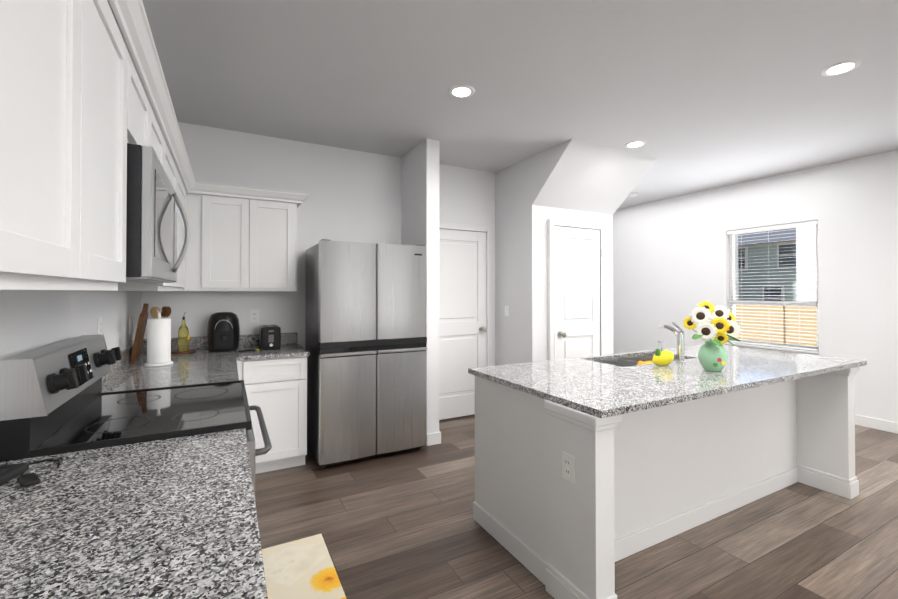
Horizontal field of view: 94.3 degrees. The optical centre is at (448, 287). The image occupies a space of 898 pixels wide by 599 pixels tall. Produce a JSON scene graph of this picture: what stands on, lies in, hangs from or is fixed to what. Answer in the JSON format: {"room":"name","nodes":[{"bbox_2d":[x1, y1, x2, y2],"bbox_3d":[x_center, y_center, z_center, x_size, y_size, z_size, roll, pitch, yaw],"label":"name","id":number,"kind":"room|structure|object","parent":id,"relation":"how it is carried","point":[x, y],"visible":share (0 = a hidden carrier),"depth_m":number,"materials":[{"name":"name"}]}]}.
{"room":"kitchen","nodes":[
{"label":"kitchen","id":0,"kind":"room"},
{"bbox_2d":[0,291,140,359],"bbox_3d":[-0.896,0.003,0.279,0.120,2.780,6.990,0,-1,-28],"label":"wall","id":1,"kind":"structure","parent":0,"point":[31,320],"depth_m":1.71,"materials":[{"name":"paint"}]},
{"bbox_2d":[0,0,99,290],"bbox_3d":[-0.828,-0.408,0.632,0.322,0.824,0.515,0,-1,-28],"label":"upper cabinet","id":2,"kind":"object","parent":1,"relation":"attached to","point":[85,98],"depth_m":0.75,"materials":[{"name":"paint"}]},
{"bbox_2d":[97,317,101,334],"bbox_3d":[-1.851,0.217,2.210,0.008,0.116,0.072,0,-1,-28],"label":"outlet","id":3,"kind":"object","parent":1,"relation":"attached to","point":[99,326],"visible":0.81,"depth_m":2.19,"materials":[{"name":"white plastic"}]},
{"bbox_2d":[100,0,135,290],"bbox_3d":[-1.014,-0.404,0.982,0.322,0.824,0.516,0,-1,-28],"label":"upper cabinet","id":4,"kind":"object","parent":1,"relation":"attached to","point":[117,26],"depth_m":1.17,"materials":[{"name":"paint"}]},
{"bbox_2d":[129,317,131,334],"bbox_3d":[-2.222,0.269,2.907,0.008,0.116,0.072,0,-1,-28],"label":"outlet","id":5,"kind":"object","parent":1,"relation":"attached to","point":[130,325],"visible":0.98,"depth_m":2.89,"materials":[{"name":"white plastic"}]},
{"bbox_2d":[136,32,155,152],"bbox_3d":[-1.244,-0.641,1.418,0.322,0.341,0.464,0,-1,-28],"label":"upper cabinet","id":6,"kind":"object","parent":1,"relation":"attached to","point":[145,86],"depth_m":1.53,"materials":[{"name":"paint"}]},
{"bbox_2d":[126,143,188,282],"bbox_3d":[-1.273,-0.238,1.601,0.446,0.426,0.760,0,-1,-28],"label":"microwave","id":7,"kind":"object","parent":6,"relation":"attached to","point":[154,204],"visible":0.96,"depth_m":1.34,"materials":[{"name":"metal"}]},
{"bbox_2d":[132,124,179,290],"bbox_3d":[-1.680,-0.391,2.236,0.322,0.824,0.673,0,-1,-28],"label":"upper cabinet","id":8,"kind":"object","parent":1,"relation":"attached to","point":[173,152],"depth_m":2.32,"materials":[{"name":"paint"}]},
{"bbox_2d":[156,88,167,175],"bbox_3d":[-1.414,-0.638,1.736,0.322,0.341,0.464,0,-1,-28],"label":"upper cabinet","id":9,"kind":"object","parent":1,"relation":"attached to","point":[161,116],"depth_m":1.91,"materials":[{"name":"paint"}]},
{"bbox_2d":[180,160,187,290],"bbox_3d":[-1.938,-0.386,2.721,0.322,0.824,0.670,0,-1,-28],"label":"upper cabinet","id":10,"kind":"object","parent":1,"relation":"attached to","point":[183,175],"depth_m":2.96,"materials":[{"name":"paint"}]},
{"bbox_2d":[0,428,267,598],"bbox_3d":[-0.779,0.449,0.886,0.655,0.130,0.931,0,-1,-28],"label":"countertop","id":11,"kind":"structure","parent":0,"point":[173,518],"depth_m":0.85,"materials":[{"name":"grey stone"}]},
{"bbox_2d":[0,459,60,487],"bbox_3d":[-1.107,0.473,1.059,0.162,0.024,0.202,0,-1,-28],"label":"sunglasses","id":12,"kind":"object","parent":11,"relation":"on","point":[9,472],"visible":0.96,"depth_m":1.05,"materials":[{"name":"black plastic"}]},
{"bbox_2d":[141,122,494,365],"bbox_3d":[-0.553,0.044,4.352,4.550,2.780,0.120,0,-1,-28],"label":"wall","id":13,"kind":"structure","parent":0,"point":[354,196],"depth_m":3.87,"materials":[{"name":"paint"}]},
{"bbox_2d":[188,180,259,290],"bbox_3d":[-1.857,-0.379,3.410,0.508,0.824,0.322,0,-1,-28],"label":"upper cabinet","id":14,"kind":"object","parent":13,"relation":"attached to","point":[224,220],"depth_m":3.27,"materials":[{"name":"paint"}]},
{"bbox_2d":[250,310,258,322],"bbox_3d":[-1.710,0.257,3.661,0.072,0.116,0.008,0,-1,-28],"label":"outlet","id":15,"kind":"object","parent":13,"relation":"attached to","point":[254,316],"visible":1,"depth_m":3.66,"materials":[{"name":"white plastic"}]},
{"bbox_2d":[260,189,299,290],"bbox_3d":[-1.550,-0.378,3.573,0.426,0.824,0.322,0,-1,-28],"label":"upper cabinet","id":16,"kind":"object","parent":13,"relation":"attached to","point":[278,210],"depth_m":3.46,"materials":[{"name":"paint"}]},
{"bbox_2d":[439,229,486,419],"bbox_3d":[0.105,0.398,4.559,0.760,2.053,0.119,0,-1,-28],"label":"hall door","id":17,"kind":"structure","parent":13,"relation":"in","point":[462,310],"depth_m":4.60,"materials":[{"name":"paint"}]},
{"bbox_2d":[439,223,491,365],"bbox_3d":[0.088,0.371,4.591,0.892,2.131,0.051,0,-1,-28],"label":"door frame","id":18,"kind":"structure","parent":13,"relation":"attached to","point":[487,230],"depth_m":4.77,"materials":[{"name":"paint"}]},
{"bbox_2d":[401,138,438,445],"bbox_3d":[-0.291,0.041,4.072,0.130,2.780,0.620,0,-1,-28],"label":"wall","id":19,"kind":"structure","parent":0,"point":[420,194],"depth_m":3.81,"materials":[{"name":"paint"}]},
{"bbox_2d":[427,431,440,443],"bbox_3d":[-0.222,1.379,4.088,0.020,0.105,0.633,0,-1,-28],"label":"baseboard","id":20,"kind":"structure","parent":19,"relation":"attached to","point":[436,437],"depth_m":3.79,"materials":[{"name":"paint"}]},
{"bbox_2d":[142,0,897,208],"bbox_3d":[1.490,-1.413,2.644,6.900,0.100,8.900,0,-1,-28],"label":"ceiling","id":21,"kind":"structure","parent":0,"point":[698,95],"depth_m":2.71,"materials":[{"name":"paint"}]},
{"bbox_2d":[448,85,474,97],"bbox_3d":[0.088,-1.357,2.895,0.188,0.008,0.188,0,-1,-28],"label":"recessed light","id":22,"kind":"object","parent":21,"relation":"in","point":[461,91],"visible":1,"depth_m":2.89,"materials":[{"name":"white plastic"}]},
{"bbox_2d":[628,192,637,196],"bbox_3d":[2.607,-1.312,5.910,0.130,0.033,0.130,0,-1,-28],"label":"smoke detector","id":23,"kind":"object","parent":21,"relation":"attached to","point":[632,194],"visible":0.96,"depth_m":5.87,"materials":[{"name":"white plastic"}]},
{"bbox_2d":[625,141,645,147],"bbox_3d":[1.757,-1.346,3.930,0.188,0.008,0.188,0,-1,-28],"label":"recessed light","id":24,"kind":"object","parent":21,"relation":"in","point":[634,144],"visible":0.98,"depth_m":3.93,"materials":[{"name":"white plastic"}]},
{"bbox_2d":[820,60,861,75],"bbox_3d":[2.435,-1.360,2.591,0.188,0.008,0.188,0,-1,-28],"label":"recessed light","id":25,"kind":"object","parent":21,"relation":"in","point":[839,68],"visible":1,"depth_m":2.58,"materials":[{"name":"white plastic"}]},
{"bbox_2d":[495,138,656,365],"bbox_3d":[1.355,0.047,4.597,1.190,2.780,1.240,0,-1,-28],"label":"wall","id":26,"kind":"structure","parent":0,"point":[575,180],"depth_m":4.40,"materials":[{"name":"paint"}]},
{"bbox_2d":[505,306,508,315],"bbox_3d":[0.641,0.267,4.656,0.012,0.116,0.072,0,-1,-28],"label":"light switch","id":27,"kind":"object","parent":26,"relation":"attached to","point":[506,310],"visible":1,"depth_m":4.64,"materials":[{"name":"white plastic"}]},
{"bbox_2d":[547,219,604,359],"bbox_3d":[1.396,0.363,4.528,0.802,2.146,0.051,0,-1,-28],"label":"door frame","id":28,"kind":"structure","parent":26,"relation":"attached to","point":[552,224],"depth_m":4.36,"materials":[{"name":"paint"}]},
{"bbox_2d":[555,226,601,359],"bbox_3d":[1.419,0.390,4.498,0.682,2.068,0.119,0,-1,-28],"label":"pantry door","id":29,"kind":"structure","parent":26,"relation":"in","point":[578,253],"depth_m":4.52,"materials":[{"name":"paint"}]},
{"bbox_2d":[255,414,897,598],"bbox_3d":[1.490,1.446,2.615,6.900,0.060,8.900,0,-1,-28],"label":"floor","id":30,"kind":"structure","parent":0,"point":[403,524],"depth_m":2.36,"materials":[{"name":"brown wood"}]},
{"bbox_2d":[0,334,271,495],"bbox_3d":[-1.128,0.809,1.669,0.722,1.196,0.780,0,-1,-28],"label":"range","id":31,"kind":"object","parent":30,"relation":"on","point":[54,399],"visible":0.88,"depth_m":1.43,"materials":[{"name":"silver metal"}]},
{"bbox_2d":[237,356,306,473],"bbox_3d":[-1.488,0.982,3.418,0.525,0.885,0.628,0,-1,-28],"label":"base cabinet","id":32,"kind":"object","parent":30,"relation":"on","point":[276,390],"visible":0.25,"depth_m":3.15,"materials":[{"name":"paint"}]},
{"bbox_2d":[102,336,243,391],"bbox_3d":[-1.748,0.467,2.713,0.660,0.130,1.636,0,-1,-28],"label":"countertop","id":33,"kind":"structure","parent":32,"relation":"on","point":[201,366],"depth_m":2.50,"materials":[{"name":"grey stone"}]},
{"bbox_2d":[130,303,148,361],"bbox_3d":[-2.138,0.308,2.889,0.083,0.391,0.210,0,-1,-28],"label":"cutting board","id":34,"kind":"object","parent":33,"relation":"on","point":[139,336],"visible":0.98,"depth_m":2.83,"materials":[{"name":"brown wood"}]},
{"bbox_2d":[144,309,172,366],"bbox_3d":[-1.881,0.321,2.703,0.156,0.362,0.156,0,-1,-28],"label":"paper towel","id":35,"kind":"object","parent":33,"relation":"on","point":[159,341],"visible":1,"depth_m":2.65,"materials":[{"name":"white paper"}]},
{"bbox_2d":[150,306,170,317],"bbox_3d":[-2.158,0.325,3.121,0.124,0.362,0.117,0,-1,-28],"label":"wooden utensils","id":36,"kind":"object","parent":33,"relation":"on","point":[166,312],"visible":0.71,"depth_m":3.16,"materials":[{"name":"brown wood"}]},
{"bbox_2d":[171,349,195,353],"bbox_3d":[-2.064,0.500,3.238,0.170,0.014,0.170,0,-1,-28],"label":"tray","id":37,"kind":"object","parent":33,"relation":"on","point":[183,352],"visible":0.94,"depth_m":3.19,"materials":[{"name":"brown wood"}]},
{"bbox_2d":[178,312,189,350],"bbox_3d":[-2.060,0.342,3.241,0.079,0.302,0.070,0,-1,-28],"label":"oil bottle","id":38,"kind":"object","parent":37,"relation":"on","point":[183,337],"visible":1,"depth_m":3.21,"materials":[{"name":"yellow glass"}]},
{"bbox_2d":[207,312,239,351],"bbox_3d":[-1.805,0.353,3.338,0.232,0.310,0.281,0,-1,-28],"label":"air fryer","id":39,"kind":"object","parent":33,"relation":"on","point":[223,331],"visible":1,"depth_m":3.27,"materials":[{"name":"black plastic"}]},
{"bbox_2d":[240,332,309,359],"bbox_3d":[-1.464,0.475,3.422,0.507,0.130,0.653,0,-1,-28],"label":"countertop","id":40,"kind":"structure","parent":32,"relation":"on","point":[290,347],"depth_m":3.47,"materials":[{"name":"grey stone"}]},
{"bbox_2d":[238,349,258,351],"bbox_3d":[-1.593,0.502,3.307,0.153,0.012,0.089,0,-1,-28],"label":"coil","id":41,"kind":"object","parent":40,"relation":"on","point":[248,350],"visible":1,"depth_m":3.30,"materials":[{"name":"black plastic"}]},
{"bbox_2d":[259,325,280,349],"bbox_3d":[-1.502,0.417,3.492,0.150,0.186,0.280,0,-1,-28],"label":"toaster","id":42,"kind":"object","parent":40,"relation":"on","point":[269,337],"visible":1,"depth_m":3.39,"materials":[{"name":"black plastic"}]},
{"bbox_2d":[262,534,346,598],"bbox_3d":[-0.611,1.402,1.742,0.390,0.010,1.230,0,-1,-28],"label":"kitchen mat","id":43,"kind":"object","parent":30,"relation":"on","point":[303,568],"visible":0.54,"depth_m":2.05,"materials":[{"name":"beige fabric"}]},
{"bbox_2d":[305,239,426,467],"bbox_3d":[-0.754,0.529,3.723,0.910,1.797,0.713,0,-1,-28],"label":"fridge","id":44,"kind":"object","parent":30,"relation":"on","point":[366,329],"visible":0.98,"depth_m":3.40,"materials":[{"name":"silver metal"}]},
{"bbox_2d":[469,365,863,598],"bbox_3d":[1.461,0.975,2.700,2.519,0.886,1.012,0,-1,-28],"label":"kitchen island","id":45,"kind":"object","parent":30,"relation":"on","point":[590,471],"depth_m":2.32,"materials":[{"name":"paint"}]},
{"bbox_2d":[468,345,866,420],"bbox_3d":[1.494,0.517,2.717,2.565,0.030,1.040,0,-1,-28],"label":"island countertop","id":46,"kind":"structure","parent":45,"relation":"on","point":[617,384],"depth_m":2.35,"materials":[{"name":"grey stone"}]},
{"bbox_2d":[595,355,676,366],"bbox_3d":[1.356,0.629,2.960,0.796,0.232,0.376,0,-1,-28],"label":"sink","id":47,"kind":"object","parent":46,"relation":"in","point":[612,360],"depth_m":3.09,"materials":[{"name":"silver metal"}]},
{"bbox_2d":[652,341,673,365],"bbox_3d":[1.377,0.425,2.678,0.132,0.163,0.105,0,-1,-28],"label":"dispenser","id":48,"kind":"object","parent":46,"relation":"on","point":[662,357],"visible":0.98,"depth_m":2.65,"materials":[{"name":"ceramic"}]},
{"bbox_2d":[659,322,685,362],"bbox_3d":[1.522,0.369,2.842,0.060,0.268,0.181,0,-1,-28],"label":"faucet","id":49,"kind":"object","parent":46,"relation":"on","point":[680,333],"visible":1,"depth_m":2.77,"materials":[{"name":"silver metal"}]},
{"bbox_2d":[683,301,740,371],"bbox_3d":[1.593,0.292,2.513,0.323,0.415,0.228,0,-1,-28],"label":"vase","id":50,"kind":"object","parent":46,"relation":"on","point":[712,351],"visible":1,"depth_m":2.47,"materials":[{"name":"green ceramic"}]},
{"bbox_2d":[613,150,897,422],"bbox_3d":[4.440,0.042,4.153,0.140,2.780,8.820,0,-1,-28],"label":"wall","id":51,"kind":"structure","parent":0,"point":[670,260],"depth_m":4.77,"materials":[{"name":"paint"}]},
{"bbox_2d":[725,225,818,353],"bbox_3d":[3.924,-0.002,5.085,0.165,1.492,0.970,0,-1,-28],"label":"window","id":52,"kind":"structure","parent":51,"relation":"in","point":[731,282],"depth_m":5.13,"materials":[{"name":"plastic"}]},
{"bbox_2d":[727,220,818,350],"bbox_3d":[3.909,-0.014,5.077,0.063,1.460,0.958,0,-1,-28],"label":"window blinds","id":53,"kind":"object","parent":52,"relation":"attached to","point":[784,226],"visible":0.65,"depth_m":5.02,"materials":[{"name":"white plastic"}]},
{"bbox_2d":[855,415,897,433],"bbox_3d":[4.377,1.379,4.095,0.013,0.105,8.600,0,-1,-28],"label":"baseboard","id":54,"kind":"structure","parent":51,"relation":"attached to","point":[860,420],"depth_m":4.20,"materials":[{"name":"paint"}]},
{"label":"outside","id":55,"kind":"structure","parent":0,"visible":0},
{"bbox_3d":[42.627,2.304,28.163,89.860,0.050,90.000,0,-1,-28],"label":"ground","id":56,"kind":"structure","parent":55,"visible":0},
{"bbox_2d":[735,234,738,299],"bbox_3d":[13.779,-1.704,29.910,2.200,8.000,12.700,0,-1,-28],"label":"house","id":57,"kind":"structure","parent":56,"relation":"on","point":[736,267],"depth_m":24.85,"materials":[{"name":"white"}]},
{"bbox_2d":[738,228,796,300],"bbox_3d":[24.917,-1.280,27.277,11.000,7.100,17.800,0,-1,-28],"label":"house","id":58,"kind":"structure","parent":56,"relation":"on","point":[748,259],"depth_m":26.09,"materials":[{"name":"grey"}]},
{"bbox_2d":[735,305,816,345],"bbox_3d":[7.823,1.205,8.279,0.100,1.740,36.450,0,-1,-28],"label":"fence","id":59,"kind":"object","parent":56,"relation":"on","point":[739,309],"visible":0.04,"depth_m":9.20,"materials":[{"name":"brown wood"}]},
{"bbox_2d":[796,225,816,301],"bbox_3d":[16.758,-3.234,7.497,9.600,10.600,14.500,0,-1,-28],"label":"house","id":60,"kind":"structure","parent":56,"relation":"on","point":[810,259],"depth_m":11.25,"materials":[{"name":"white"}]}
]}

